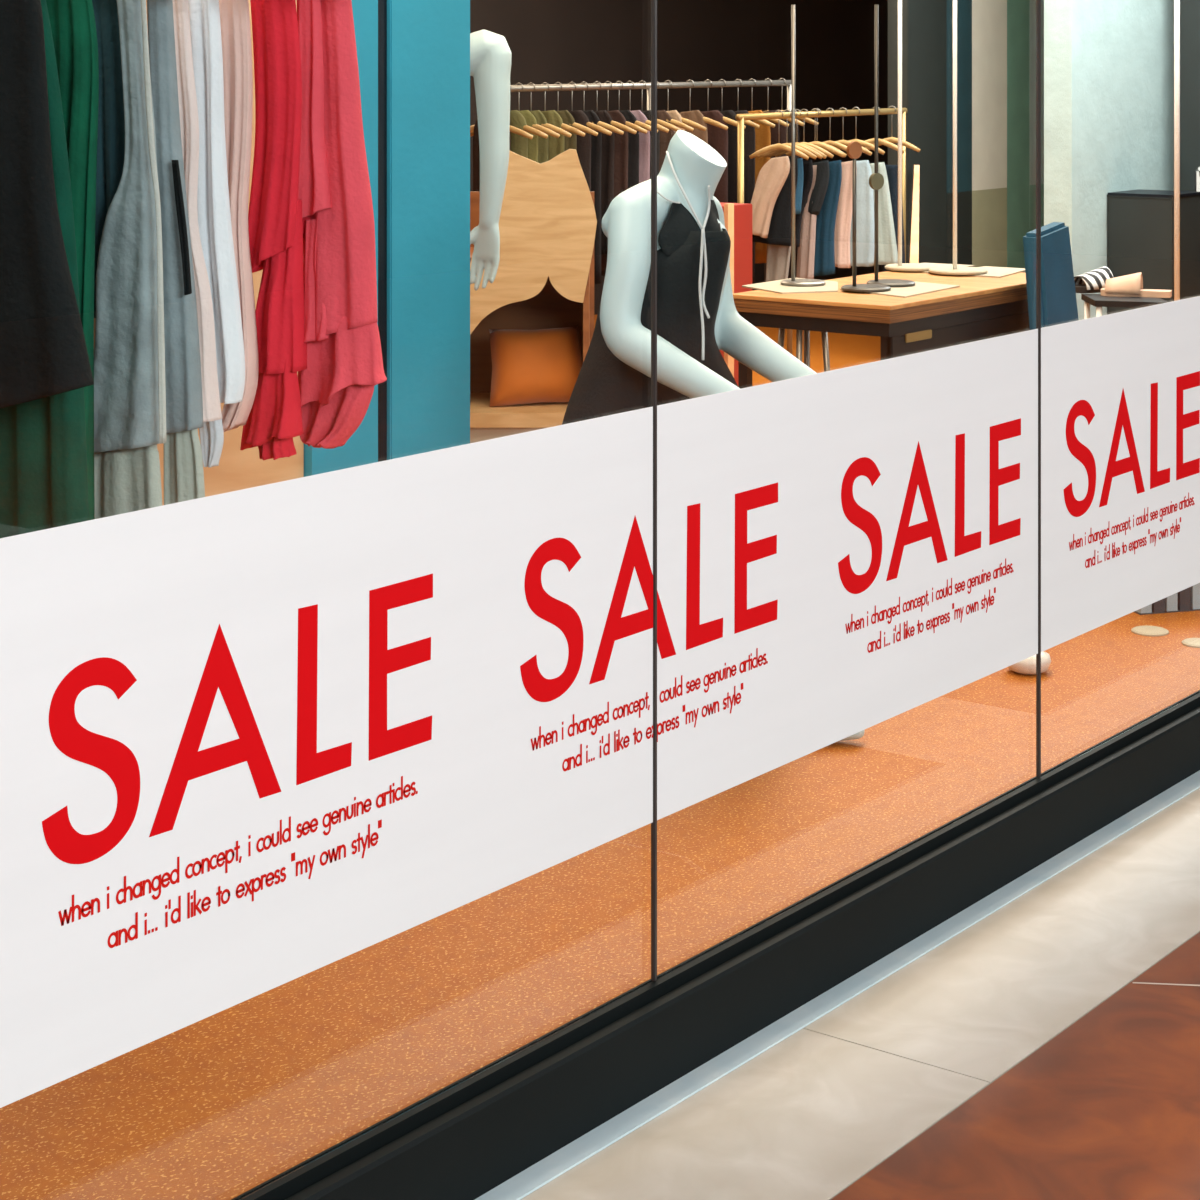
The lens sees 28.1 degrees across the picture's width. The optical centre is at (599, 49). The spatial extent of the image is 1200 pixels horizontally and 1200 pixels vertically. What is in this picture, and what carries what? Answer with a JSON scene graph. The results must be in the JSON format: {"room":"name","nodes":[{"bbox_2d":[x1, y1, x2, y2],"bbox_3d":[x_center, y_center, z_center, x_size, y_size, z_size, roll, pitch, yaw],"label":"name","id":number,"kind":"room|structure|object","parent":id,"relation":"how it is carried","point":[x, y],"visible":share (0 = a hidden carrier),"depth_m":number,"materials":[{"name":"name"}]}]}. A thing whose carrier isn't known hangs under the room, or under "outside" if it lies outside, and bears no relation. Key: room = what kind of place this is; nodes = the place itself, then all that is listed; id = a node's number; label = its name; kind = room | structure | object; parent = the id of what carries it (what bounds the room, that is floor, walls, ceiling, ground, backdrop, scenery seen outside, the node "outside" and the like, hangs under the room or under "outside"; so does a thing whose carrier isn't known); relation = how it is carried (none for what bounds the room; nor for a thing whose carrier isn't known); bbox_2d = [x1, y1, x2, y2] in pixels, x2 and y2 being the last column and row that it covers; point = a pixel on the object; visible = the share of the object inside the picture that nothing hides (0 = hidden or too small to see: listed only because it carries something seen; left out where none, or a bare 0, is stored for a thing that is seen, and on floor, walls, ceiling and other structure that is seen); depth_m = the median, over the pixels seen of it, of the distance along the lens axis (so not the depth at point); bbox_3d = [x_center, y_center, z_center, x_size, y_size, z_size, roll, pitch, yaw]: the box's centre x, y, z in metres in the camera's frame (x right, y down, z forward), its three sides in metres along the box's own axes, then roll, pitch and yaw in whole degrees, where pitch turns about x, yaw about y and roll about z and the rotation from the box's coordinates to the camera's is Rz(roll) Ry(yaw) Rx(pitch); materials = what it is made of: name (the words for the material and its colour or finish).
{"room":"shopping mall corridor","nodes":[
{"label":"shopping mall corridor","id":0,"kind":"room"},
{"bbox_2d":[568,110,590,191],"bbox_3d":[-0.113,0.589,9.655,0.163,0.696,0.082,0,0,23],"label":"cardigan","id":1,"kind":"object","parent":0,"point":[583,143],"visible":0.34,"depth_m":9.62,"materials":[{"name":"fabric"}]},
{"bbox_2d":[0,315,1199,1199],"bbox_3d":[3.192,1.630,5.736,15.500,0.100,21.000,0,0,37],"label":"floor","id":2,"kind":"structure","parent":0,"point":[218,1106],"depth_m":3.91,"materials":[{"name":"orange carpet"}]},
{"bbox_2d":[146,0,469,505],"bbox_3d":[-0.606,0.080,5.016,0.090,3.000,0.934,0,0,37],"label":"wall","id":3,"kind":"structure","parent":2,"relation":"on","point":[413,56],"depth_m":5.20,"materials":[{"name":"paint"}]},
{"bbox_2d":[470,29,511,290],"bbox_3d":[-0.475,0.556,6.353,0.395,1.721,0.367,0,0,-27],"label":"mannequin","id":4,"kind":"object","parent":2,"relation":"on","point":[490,52],"visible":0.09,"depth_m":6.27},
{"bbox_2d":[470,149,596,442],"bbox_3d":[-0.247,0.943,7.610,0.493,1.275,0.460,0,0,0],"label":"cubby","id":5,"kind":"object","parent":2,"relation":"on","point":[544,279],"visible":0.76,"depth_m":7.40,"materials":[{"name":"brown wood"}]},
{"bbox_2d":[489,326,582,406],"bbox_3d":[-0.198,0.999,7.589,0.340,0.230,0.188,0,0,-18],"label":"cushion","id":6,"kind":"object","parent":5,"relation":"on","point":[541,365],"visible":0.94,"depth_m":7.52,"materials":[{"name":"orange fabric"}]},
{"bbox_2d":[510,80,791,353],"bbox_3d":[0.209,0.859,10.079,0.026,1.443,2.215,0,0,37],"label":"rail","id":7,"kind":"object","parent":2,"relation":"on","point":[604,86],"visible":0.23,"depth_m":10.13,"materials":[{"name":"metal"}]},
{"bbox_2d":[580,81,623,134],"bbox_3d":[-0.065,0.235,9.717,0.346,0.216,0.026,0,0,23],"label":"clothes hanger","id":8,"kind":"object","parent":7,"relation":"hanging from","point":[602,124],"visible":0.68,"depth_m":9.67,"materials":[{"name":"brown wood"}]},
{"bbox_2d":[583,110,601,283],"bbox_3d":[-0.066,0.595,9.716,0.153,0.706,0.082,0,0,20],"label":"dress","id":9,"kind":"object","parent":8,"relation":"hanging from","point":[596,141],"visible":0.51,"depth_m":9.68,"materials":[{"name":"fabric"}]},
{"bbox_2d":[593,81,636,133],"bbox_3d":[-0.012,0.235,9.787,0.346,0.216,0.026,0,0,23],"label":"clothes hanger","id":10,"kind":"object","parent":7,"relation":"hanging from","point":[613,123],"visible":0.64,"depth_m":9.74,"materials":[{"name":"brown wood"}]},
{"bbox_2d":[594,110,613,254],"bbox_3d":[-0.012,0.540,9.788,0.148,0.591,0.086,0,0,37],"label":"coat","id":11,"kind":"object","parent":10,"relation":"hanging from","point":[607,157],"visible":0.41,"depth_m":9.76,"materials":[{"name":"fabric"}]},
{"bbox_2d":[616,81,657,132],"bbox_3d":[0.078,0.235,9.906,0.346,0.216,0.026,0,0,23],"label":"clothes hanger","id":12,"kind":"object","parent":7,"relation":"hanging from","point":[643,125],"visible":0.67,"depth_m":9.86,"materials":[{"name":"brown wood"}]},
{"bbox_2d":[601,110,638,275],"bbox_3d":[0.077,0.591,9.906,0.178,0.686,0.078,0,0,23],"label":"coat","id":13,"kind":"object","parent":12,"relation":"hanging from","point":[633,139],"visible":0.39,"depth_m":9.87,"materials":[{"name":"fabric"}]},
{"bbox_2d":[704,79,745,128],"bbox_3d":[0.469,0.235,10.423,0.346,0.216,0.026,0,0,23],"label":"clothes hanger","id":14,"kind":"object","parent":7,"relation":"hanging from","point":[727,120],"visible":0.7,"depth_m":10.38,"materials":[{"name":"brown wood"}]},
{"bbox_2d":[701,110,727,202],"bbox_3d":[0.468,0.581,10.423,0.186,0.641,0.079,0,0,21],"label":"coat","id":15,"kind":"object","parent":14,"relation":"hanging from","point":[717,137],"visible":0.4,"depth_m":10.38,"materials":[{"name":"fabric"}]},
{"bbox_2d":[719,79,759,127],"bbox_3d":[0.534,0.235,10.509,0.346,0.216,0.026,0,0,23],"label":"clothes hanger","id":16,"kind":"object","parent":7,"relation":"hanging from","point":[747,122],"visible":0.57,"depth_m":10.45,"materials":[{"name":"brown wood"}]},
{"bbox_2d":[719,110,736,202],"bbox_3d":[0.533,0.575,10.510,0.190,0.625,0.078,0,0,26],"label":"coat","id":17,"kind":"object","parent":16,"relation":"hanging from","point":[732,130],"visible":0.2,"depth_m":10.47,"materials":[{"name":"fabric"}]},
{"bbox_2d":[735,79,774,127],"bbox_3d":[0.610,0.235,10.609,0.346,0.216,0.026,0,0,23],"label":"clothes hanger","id":18,"kind":"object","parent":7,"relation":"hanging from","point":[765,122],"visible":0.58,"depth_m":10.55,"materials":[{"name":"brown wood"}]},
{"bbox_2d":[733,110,754,290],"bbox_3d":[0.607,0.670,10.609,0.155,0.811,0.086,0,0,37],"label":"coat","id":19,"kind":"object","parent":18,"relation":"hanging from","point":[749,131],"visible":0.25,"depth_m":10.57,"materials":[{"name":"fabric"}]},
{"bbox_2d":[749,79,788,126],"bbox_3d":[0.678,0.235,10.698,0.346,0.216,0.026,0,0,23],"label":"clothes hanger","id":20,"kind":"object","parent":7,"relation":"hanging from","point":[778,121],"visible":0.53,"depth_m":10.64,"materials":[{"name":"brown wood"}]},
{"bbox_2d":[748,110,770,262],"bbox_3d":[0.676,0.609,10.699,0.177,0.684,0.081,0,0,24],"label":"coat","id":21,"kind":"object","parent":20,"relation":"hanging from","point":[762,134],"visible":0.28,"depth_m":10.66,"materials":[{"name":"fabric"}]},
{"bbox_2d":[562,130,864,740],"bbox_3d":[0.266,0.878,5.343,0.792,1.396,0.552,0,0,20],"label":"mannequin","id":22,"kind":"object","parent":2,"relation":"on","point":[698,317],"visible":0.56,"depth_m":5.24},
{"bbox_2d":[231,690,1199,1199],"bbox_3d":[0.876,1.508,4.723,0.056,0.145,10.360,0,0,37],"label":"trim","id":23,"kind":"structure","parent":2,"relation":"on","point":[479,1131],"depth_m":3.79,"materials":[{"name":"black metal"}]},
{"bbox_2d":[651,0,656,980],"bbox_3d":[0.083,0.146,3.699,0.007,2.576,0.008,0,0,37],"label":"joint","id":24,"kind":"structure","parent":23,"relation":"on","point":[653,2],"depth_m":3.70,"materials":[{"name":"grey"}]},
{"bbox_2d":[1036,0,1040,777],"bbox_3d":[0.865,0.146,4.732,0.007,2.576,0.008,0,0,37],"label":"trim","id":25,"kind":"structure","parent":23,"relation":"on","point":[1038,2],"depth_m":4.73,"materials":[{"name":"grey metal"}]},
{"bbox_3d":[-1.874,0.149,1.120,0.008,2.581,1.285,0,0,37],"label":"window","id":26,"kind":"structure","parent":23,"relation":"attached to","visible":0},
{"bbox_2d":[0,296,1199,1107],"bbox_3d":[0.873,0.869,4.741,0.002,0.640,9.785,0,0,37],"label":"banner","id":27,"kind":"object","parent":26,"relation":"attached to","point":[254,741],"visible":1,"depth_m":3.39,"materials":[{"name":"white plastic"}]},
{"bbox_2d":[719,202,751,384],"bbox_3d":[0.433,1.091,9.447,0.180,0.977,0.398,0,0,37],"label":"base cabinet","id":28,"kind":"object","parent":2,"relation":"on","point":[737,216],"visible":0.18,"depth_m":9.48,"materials":[{"name":"paint"}]},
{"bbox_2d":[778,328,829,371],"bbox_3d":[0.727,1.266,8.600,0.219,0.629,0.219,0,0,-36],"label":"metal stool","id":29,"kind":"object","parent":2,"relation":"on","point":[799,333],"visible":0.02,"depth_m":8.57,"materials":[{"name":"silver metal"}]},
{"bbox_2d":[735,108,907,262],"bbox_3d":[0.991,0.923,10.533,0.500,1.314,1.383,0,0,37],"label":"rail","id":30,"kind":"object","parent":2,"relation":"on","point":[740,118],"visible":0.28,"depth_m":10.39,"materials":[{"name":"gold metal"}]},
{"bbox_2d":[752,156,797,245],"bbox_3d":[0.735,0.646,10.305,0.230,0.386,0.089,0,0,30],"label":"blouse","id":31,"kind":"object","parent":30,"relation":"on","point":[779,233],"visible":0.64,"depth_m":10.26,"materials":[{"name":"fabric"}]},
{"bbox_2d":[765,244,790,281],"bbox_3d":[0.775,0.765,10.347,0.127,0.499,0.081,0,0,0],"label":"trousers","id":32,"kind":"object","parent":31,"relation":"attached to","point":[778,256],"visible":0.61,"depth_m":10.32,"materials":[{"name":"fabric"}]},
{"bbox_2d":[749,110,808,159],"bbox_3d":[0.763,0.360,10.231,0.267,0.213,0.026,0,0,22],"label":"clothes hanger","id":33,"kind":"object","parent":30,"relation":"hanging from","point":[777,146],"visible":0.96,"depth_m":10.23,"materials":[{"name":"brown wood"}]},
{"bbox_2d":[751,156,789,237],"bbox_3d":[0.712,0.627,10.256,0.210,0.352,0.087,0,0,23],"label":"shirt","id":34,"kind":"object","parent":33,"relation":"hanging from","point":[772,176],"visible":0.89,"depth_m":10.23,"materials":[{"name":"fabric"}]},
{"bbox_2d":[786,108,846,156],"bbox_3d":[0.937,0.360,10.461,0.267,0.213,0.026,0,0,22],"label":"clothes hanger","id":35,"kind":"object","parent":30,"relation":"hanging from","point":[822,145],"visible":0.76,"depth_m":10.43,"materials":[{"name":"brown wood"}]},
{"bbox_2d":[796,165,816,278],"bbox_3d":[0.903,0.764,10.470,0.110,0.527,0.080,0,0,37],"label":"trousers","id":36,"kind":"object","parent":35,"relation":"hanging from","point":[806,250],"visible":0.7,"depth_m":10.45,"materials":[{"name":"fabric"}]},
{"bbox_2d":[805,160,828,214],"bbox_3d":[0.928,0.600,10.476,0.137,0.241,0.109,0,0,37],"label":"charcoal tee","id":37,"kind":"object","parent":35,"relation":"hanging from","point":[818,193],"visible":0.66,"depth_m":10.44,"materials":[{"name":"fabric"}]},
{"bbox_2d":[823,108,846,151],"bbox_3d":[1.012,0.360,10.560,0.267,0.213,0.026,0,0,22],"label":"clothes hanger","id":38,"kind":"object","parent":30,"relation":"hanging from","point":[832,143],"visible":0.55,"depth_m":10.54,"materials":[{"name":"brown wood"}]},
{"bbox_2d":[814,160,841,275],"bbox_3d":[0.997,0.740,10.570,0.131,0.515,0.090,0,0,-2],"label":"dress","id":39,"kind":"object","parent":38,"relation":"hanging from","point":[824,262],"visible":0.74,"depth_m":10.54,"materials":[{"name":"fabric"}]},
{"bbox_2d":[835,107,871,155],"bbox_3d":[1.078,0.360,10.648,0.267,0.213,0.026,0,0,22],"label":"clothes hanger","id":40,"kind":"object","parent":30,"relation":"hanging from","point":[844,142],"visible":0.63,"depth_m":10.63,"materials":[{"name":"brown wood"}]},
{"bbox_2d":[834,161,856,267],"bbox_3d":[1.070,0.727,10.645,0.131,0.479,0.089,0,0,37],"label":"shirt","id":41,"kind":"object","parent":40,"relation":"hanging from","point":[842,233],"visible":0.49,"depth_m":10.62,"materials":[{"name":"fabric"}]},
{"bbox_2d":[828,107,884,154],"bbox_3d":[1.145,0.360,10.736,0.267,0.213,0.026,0,0,22],"label":"clothes hanger","id":42,"kind":"object","parent":30,"relation":"hanging from","point":[863,143],"visible":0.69,"depth_m":10.71,"materials":[{"name":"brown wood"}]},
{"bbox_2d":[850,160,873,266],"bbox_3d":[1.145,0.727,10.740,0.171,0.473,0.143,0,0,37],"label":"shirt","id":43,"kind":"object","parent":42,"relation":"hanging from","point":[864,192],"visible":0.56,"depth_m":10.68,"materials":[{"name":"fabric"}]},
{"bbox_2d":[862,107,904,152],"bbox_3d":[1.251,0.360,10.876,0.267,0.213,0.026,0,0,22],"label":"clothes hanger","id":44,"kind":"object","parent":30,"relation":"hanging from","point":[880,141],"visible":0.58,"depth_m":10.85,"materials":[{"name":"brown wood"}]},
{"bbox_2d":[870,162,897,264],"bbox_3d":[1.278,0.739,10.861,0.156,0.464,0.120,0,0,37],"label":"tank","id":45,"kind":"object","parent":44,"relation":"hanging from","point":[887,246],"visible":0.52,"depth_m":10.82,"materials":[{"name":"fabric"}]},
{"bbox_2d":[865,106,919,151],"bbox_3d":[1.337,0.360,10.990,0.267,0.213,0.026,0,0,22],"label":"clothes hanger","id":46,"kind":"object","parent":30,"relation":"hanging from","point":[890,139],"visible":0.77,"depth_m":10.96,"materials":[{"name":"brown wood"}]},
{"bbox_2d":[883,165,904,271],"bbox_3d":[1.347,0.836,10.988,0.114,0.620,0.102,0,0,37],"label":"trousers","id":47,"kind":"object","parent":46,"relation":"hanging from","point":[892,170],"visible":0.26,"depth_m":10.96,"materials":[{"name":"fabric"}]},
{"bbox_2d":[475,770,1199,1199],"bbox_3d":[3.187,1.578,7.692,0.046,0.004,17.885,0,0,37],"label":"trim","id":48,"kind":"structure","parent":2,"relation":"on","point":[569,1156],"depth_m":3.93,"materials":[{"name":"metal"}]},
{"bbox_2d":[733,271,1029,388],"bbox_3d":[0.957,1.155,7.471,0.560,0.850,1.170,0,0,37],"label":"display table","id":49,"kind":"object","parent":2,"relation":"on","point":[981,308],"visible":0.45,"depth_m":7.10,"materials":[{"name":"brown wood"}]},
{"bbox_2d":[742,278,837,293],"bbox_3d":[0.624,0.728,7.385,0.325,0.004,0.422,0,0,37],"label":"display board","id":50,"kind":"object","parent":49,"relation":"on","point":[771,286],"visible":0.81,"depth_m":7.33,"materials":[{"name":"white paper"}]},
{"bbox_2d":[780,5,825,286],"bbox_3d":[0.628,0.293,7.424,0.140,0.866,0.140,0,0,37],"label":"display stand","id":51,"kind":"object","parent":50,"relation":"on","point":[787,282],"visible":1,"depth_m":7.42,"materials":[{"name":"metal"}]},
{"bbox_2d":[840,281,959,297],"bbox_3d":[0.916,0.728,7.318,0.276,0.004,0.426,0,0,37],"label":"display board","id":52,"kind":"object","parent":49,"relation":"on","point":[920,288],"visible":0.69,"depth_m":7.27,"materials":[{"name":"white paper"}]},
{"bbox_2d":[841,142,890,291],"bbox_3d":[0.804,0.501,7.255,0.150,0.449,0.150,0,0,37],"label":"display stand","id":53,"kind":"object","parent":52,"relation":"on","point":[854,149],"visible":1,"depth_m":7.25,"materials":[{"name":"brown metal"}]},
{"bbox_2d":[867,5,914,286],"bbox_3d":[0.898,0.293,7.408,0.150,0.866,0.150,0,0,37],"label":"display stand","id":54,"kind":"object","parent":52,"relation":"on","point":[876,180],"visible":0.93,"depth_m":7.40,"materials":[{"name":"grey metal"}]},
{"bbox_2d":[920,263,974,272],"bbox_3d":[1.086,0.728,8.027,0.206,0.004,0.319,0,0,37],"label":"display board","id":55,"kind":"object","parent":49,"relation":"on","point":[937,264],"visible":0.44,"depth_m":8.08,"materials":[{"name":"white paper"}]},
{"bbox_2d":[885,0,938,271],"bbox_3d":[1.033,0.278,7.946,0.180,0.896,0.180,0,0,37],"label":"display stand","id":56,"kind":"object","parent":55,"relation":"on","point":[913,267],"visible":0.9,"depth_m":7.94,"materials":[{"name":"white metal"}]},
{"bbox_2d":[961,266,1024,277],"bbox_3d":[1.284,0.728,7.876,0.226,0.004,0.311,0,0,37],"label":"display board","id":57,"kind":"object","parent":49,"relation":"on","point":[994,272],"visible":0.69,"depth_m":7.86,"materials":[{"name":"white paper"}]},
{"bbox_2d":[929,0,987,274],"bbox_3d":[1.167,0.278,7.821,0.190,0.896,0.190,0,0,37],"label":"display stand","id":58,"kind":"object","parent":57,"relation":"on","point":[952,270],"visible":1,"depth_m":7.82,"materials":[{"name":"white metal"}]},
{"bbox_2d":[909,165,919,262],"bbox_3d":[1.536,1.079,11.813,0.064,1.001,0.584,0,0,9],"label":"wooden pole","id":59,"kind":"object","parent":2,"relation":"on","point":[914,240],"visible":0.44,"depth_m":11.93,"materials":[{"name":"beige wood"}]},
{"bbox_2d":[888,0,946,263],"bbox_3d":[1.627,0.080,12.301,0.120,3.000,0.403,0,0,37],"label":"wall panel","id":60,"kind":"object","parent":2,"relation":"on","point":[924,22],"visible":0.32,"depth_m":12.24,"materials":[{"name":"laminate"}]},
{"bbox_2d":[947,0,971,264],"bbox_3d":[1.830,0.080,12.569,0.120,3.000,0.270,0,0,37],"label":"wall panel","id":61,"kind":"object","parent":2,"relation":"on","point":[964,7],"visible":0.42,"depth_m":12.55,"materials":[{"name":"black laminate"}]},
{"bbox_2d":[1007,0,1029,272],"bbox_3d":[2.230,0.080,13.098,0.120,3.000,0.270,0,0,37],"label":"wall panel","id":62,"kind":"object","parent":2,"relation":"on","point":[1018,11],"visible":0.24,"depth_m":13.05,"materials":[{"name":"paint"}]},
{"bbox_2d":[1023,222,1078,329],"bbox_3d":[1.562,1.060,7.337,0.469,1.039,0.356,0,0,30],"label":"chair","id":63,"kind":"object","parent":2,"relation":"on","point":[1058,293],"visible":0.1,"depth_m":7.36,"materials":[{"name":"fabric"}]},
{"bbox_2d":[1081,294,1167,318],"bbox_3d":[2.180,1.305,9.968,0.376,0.550,0.270,0,0,16],"label":"table","id":64,"kind":"object","parent":2,"relation":"on","point":[1099,301],"visible":0.32,"depth_m":9.87,"materials":[{"name":"black metal"}]},
{"bbox_2d":[1074,266,1113,292],"bbox_3d":[2.141,0.977,10.257,0.300,0.104,0.122,0,0,-29],"label":"shoe","id":65,"kind":"object","parent":64,"relation":"on","point":[1092,281],"visible":0.71,"depth_m":10.19,"materials":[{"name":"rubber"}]},
{"bbox_2d":[1101,272,1171,297],"bbox_3d":[2.244,0.979,10.049,0.288,0.100,0.118,0,0,18],"label":"shoe","id":66,"kind":"object","parent":64,"relation":"on","point":[1131,285],"visible":1,"depth_m":10.02,"materials":[{"name":"leather"}]},
{"bbox_2d":[1107,189,1199,314],"bbox_3d":[2.809,1.152,12.144,0.353,0.865,0.382,0,0,37],"label":"counter","id":67,"kind":"object","parent":2,"relation":"on","point":[1140,222],"visible":0.55,"depth_m":12.01,"materials":[{"name":"laminate"}]},
{"bbox_2d":[1134,583,1199,614],"bbox_3d":[1.618,1.498,6.849,0.286,0.164,0.200,0,0,-17],"label":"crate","id":68,"kind":"object","parent":2,"relation":"on","point":[1188,599],"visible":0.25,"depth_m":6.75,"materials":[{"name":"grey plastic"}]},
{"bbox_2d":[1174,0,1179,300],"bbox_3d":[2.666,0.080,11.089,0.026,3.000,0.026,0,0,37],"label":"post","id":69,"kind":"object","parent":2,"relation":"on","point":[1176,2],"visible":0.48,"depth_m":11.08,"materials":[{"name":"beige metal"}]},
{"bbox_2d":[1180,0,1199,190],"bbox_3d":[3.430,0.480,12.794,0.340,2.200,0.864,0,0,37],"label":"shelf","id":70,"kind":"object","parent":2,"relation":"on","point":[1189,9],"visible":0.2,"depth_m":12.52,"materials":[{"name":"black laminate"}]},
{"bbox_2d":[601,110,627,270],"bbox_3d":[0.033,0.577,9.849,0.183,0.662,0.079,0,0,25],"label":"jacket","id":71,"kind":"object","parent":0,"point":[620,141],"visible":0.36,"depth_m":9.81,"materials":[{"name":"fabric"}]},
{"bbox_2d":[630,110,649,182],"bbox_3d":[0.123,0.568,9.967,0.178,0.639,0.078,0,0,21],"label":"shirt","id":72,"kind":"object","parent":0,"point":[644,139],"visible":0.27,"depth_m":9.93,"materials":[{"name":"fabric"}]},
{"bbox_2d":[470,0,887,314],"bbox_3d":[-2.088,0.080,11.684,0.100,3.200,17.885,0,0,37],"label":"wall","id":73,"kind":"structure","parent":0,"point":[549,41],"depth_m":15.22,"materials":[{"name":"brown paint"}]},
{"bbox_2d":[972,0,1006,266],"bbox_3d":[2.030,0.080,12.834,0.120,3.000,0.394,0,0,37],"label":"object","id":74,"kind":"structure","parent":0,"point":[989,17],"depth_m":12.80,"materials":[{"name":"white paint"}]},
{"bbox_2d":[1030,0,1043,230],"bbox_3d":[2.370,0.080,13.283,0.120,3.000,0.193,0,0,37],"label":"column","id":75,"kind":"structure","parent":0,"point":[1032,2],"depth_m":13.21,"materials":[{"name":"metal"}]},
{"bbox_2d":[1044,0,1173,319],"bbox_3d":[2.789,0.080,12.536,0.150,3.000,1.763,0,0,37],"label":"wall partition","id":76,"kind":"structure","parent":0,"point":[1109,64],"depth_m":12.05,"materials":[{"name":"paint"}]},
{"bbox_3d":[-0.695,-0.834,3.912,0.022,1.171,1.300,0,0,37],"label":"rail","id":77,"kind":"object","parent":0,"visible":0},
{"bbox_3d":[-0.901,-0.186,3.641,0.279,0.197,0.086,0,0,37],"label":"clothes hanger","id":78,"kind":"object","parent":77,"relation":"hanging from","visible":0},
{"bbox_2d":[0,0,88,537],"bbox_3d":[-0.903,0.460,3.643,0.315,1.149,0.082,0,0,23],"label":"dress","id":79,"kind":"object","parent":78,"relation":"hanging from","point":[44,477],"visible":0.34,"depth_m":3.59,"materials":[{"name":"fabric"}]},
{"bbox_3d":[-0.840,-0.186,3.721,0.279,0.197,0.086,0,0,37],"label":"clothes hanger","id":80,"kind":"object","parent":77,"relation":"hanging from","visible":0},
{"bbox_2d":[46,0,98,519],"bbox_3d":[-0.854,0.482,3.729,0.168,1.198,0.084,0,0,21],"label":"dress","id":81,"kind":"object","parent":80,"relation":"hanging from","point":[72,22],"visible":0.27,"depth_m":3.69,"materials":[{"name":"fabric"}]},
{"bbox_3d":[-0.593,-0.186,4.048,0.279,0.197,0.086,0,0,37],"label":"clothes hanger","id":82,"kind":"object","parent":77,"relation":"hanging from","visible":0},
{"bbox_2d":[219,0,258,431],"bbox_3d":[-0.618,0.261,4.061,0.073,0.776,0.069,0,0,22],"label":"shirt","id":83,"kind":"object","parent":82,"relation":"hanging from","point":[234,14],"visible":0.66,"depth_m":4.04,"materials":[{"name":"fabric"}]},
{"bbox_3d":[-0.545,-0.186,4.111,0.279,0.197,0.086,0,0,37],"label":"clothes hanger","id":84,"kind":"object","parent":77,"relation":"hanging from","visible":0},
{"bbox_2d":[240,0,306,459],"bbox_3d":[-0.562,0.287,4.118,0.115,0.832,0.122,0,0,3],"label":"dress","id":85,"kind":"object","parent":84,"relation":"hanging from","point":[275,220],"visible":0.95,"depth_m":4.08,"materials":[{"name":"fabric"}]},
{"bbox_3d":[-0.496,-0.186,4.175,0.279,0.197,0.086,0,0,37],"label":"clothes hanger","id":86,"kind":"object","parent":77,"relation":"hanging from","visible":0},
{"bbox_2d":[297,0,386,448],"bbox_3d":[-0.452,0.279,4.149,0.165,0.820,0.134,0,0,20],"label":"dress","id":87,"kind":"object","parent":86,"relation":"hanging from","point":[342,337],"visible":0.9,"depth_m":4.12,"materials":[{"name":"fabric"}]},
{"bbox_3d":[-0.635,-0.186,3.992,0.279,0.197,0.086,0,0,37],"label":"clothes hanger","id":88,"kind":"object","parent":77,"relation":"hanging from","visible":0},
{"bbox_2d":[188,0,244,467],"bbox_3d":[-0.645,0.285,4.002,0.116,0.821,0.082,0,0,37],"label":"shirt","id":89,"kind":"object","parent":88,"relation":"hanging from","point":[213,203],"visible":0.57,"depth_m":3.98,"materials":[{"name":"fabric"}]},
{"bbox_3d":[-0.774,-0.186,3.808,0.279,0.197,0.086,0,0,37],"label":"clothes hanger","id":90,"kind":"object","parent":77,"relation":"hanging from","visible":0},
{"bbox_2d":[92,0,124,317],"bbox_3d":[-0.777,0.152,3.811,0.114,0.543,0.073,0,0,30],"label":"garment","id":91,"kind":"object","parent":90,"relation":"hanging from","point":[111,126],"visible":0.2,"depth_m":3.79,"materials":[{"name":"fabric"}]},
{"bbox_3d":[-0.961,-0.186,3.561,0.279,0.197,0.086,0,0,37],"label":"clothes hanger","id":92,"kind":"object","parent":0,"visible":0},
{"bbox_2d":[0,0,93,408],"bbox_3d":[-0.881,0.228,3.524,0.313,0.680,0.103,0,0,24],"label":"jacket","id":93,"kind":"object","parent":92,"relation":"hanging from","point":[43,349],"visible":1,"depth_m":3.48,"materials":[{"name":"fabric"}]},
{"bbox_3d":[-0.671,-0.186,3.944,0.279,0.197,0.086,0,0,37],"label":"clothes hanger","id":94,"kind":"object","parent":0,"visible":0},
{"bbox_2d":[172,0,221,421],"bbox_3d":[-0.680,0.242,3.955,0.128,0.733,0.069,0,0,37],"label":"shirt","id":95,"kind":"object","parent":94,"relation":"hanging from","point":[188,109],"visible":0.39,"depth_m":3.93,"materials":[{"name":"fabric"}]},
{"bbox_3d":[-0.795,-0.186,3.780,0.279,0.197,0.086,0,0,37],"label":"clothes hanger","id":96,"kind":"object","parent":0,"visible":0},
{"bbox_2d":[94,0,166,518],"bbox_3d":[-0.737,0.469,3.757,0.175,1.174,0.080,0,0,28],"label":"dress","id":97,"kind":"object","parent":96,"relation":"hanging from","point":[130,387],"visible":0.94,"depth_m":3.73,"materials":[{"name":"fabric"}]},
{"bbox_3d":[-0.738,-0.186,3.856,0.279,0.197,0.086,0,0,37],"label":"clothes hanger","id":98,"kind":"object","parent":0,"visible":0},
{"bbox_2d":[147,0,204,504],"bbox_3d":[-0.671,0.459,3.824,0.113,1.159,0.077,0,0,2],"label":"dress","id":99,"kind":"object","parent":98,"relation":"hanging from","point":[183,461],"visible":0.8,"depth_m":3.81,"materials":[{"name":"fabric"}]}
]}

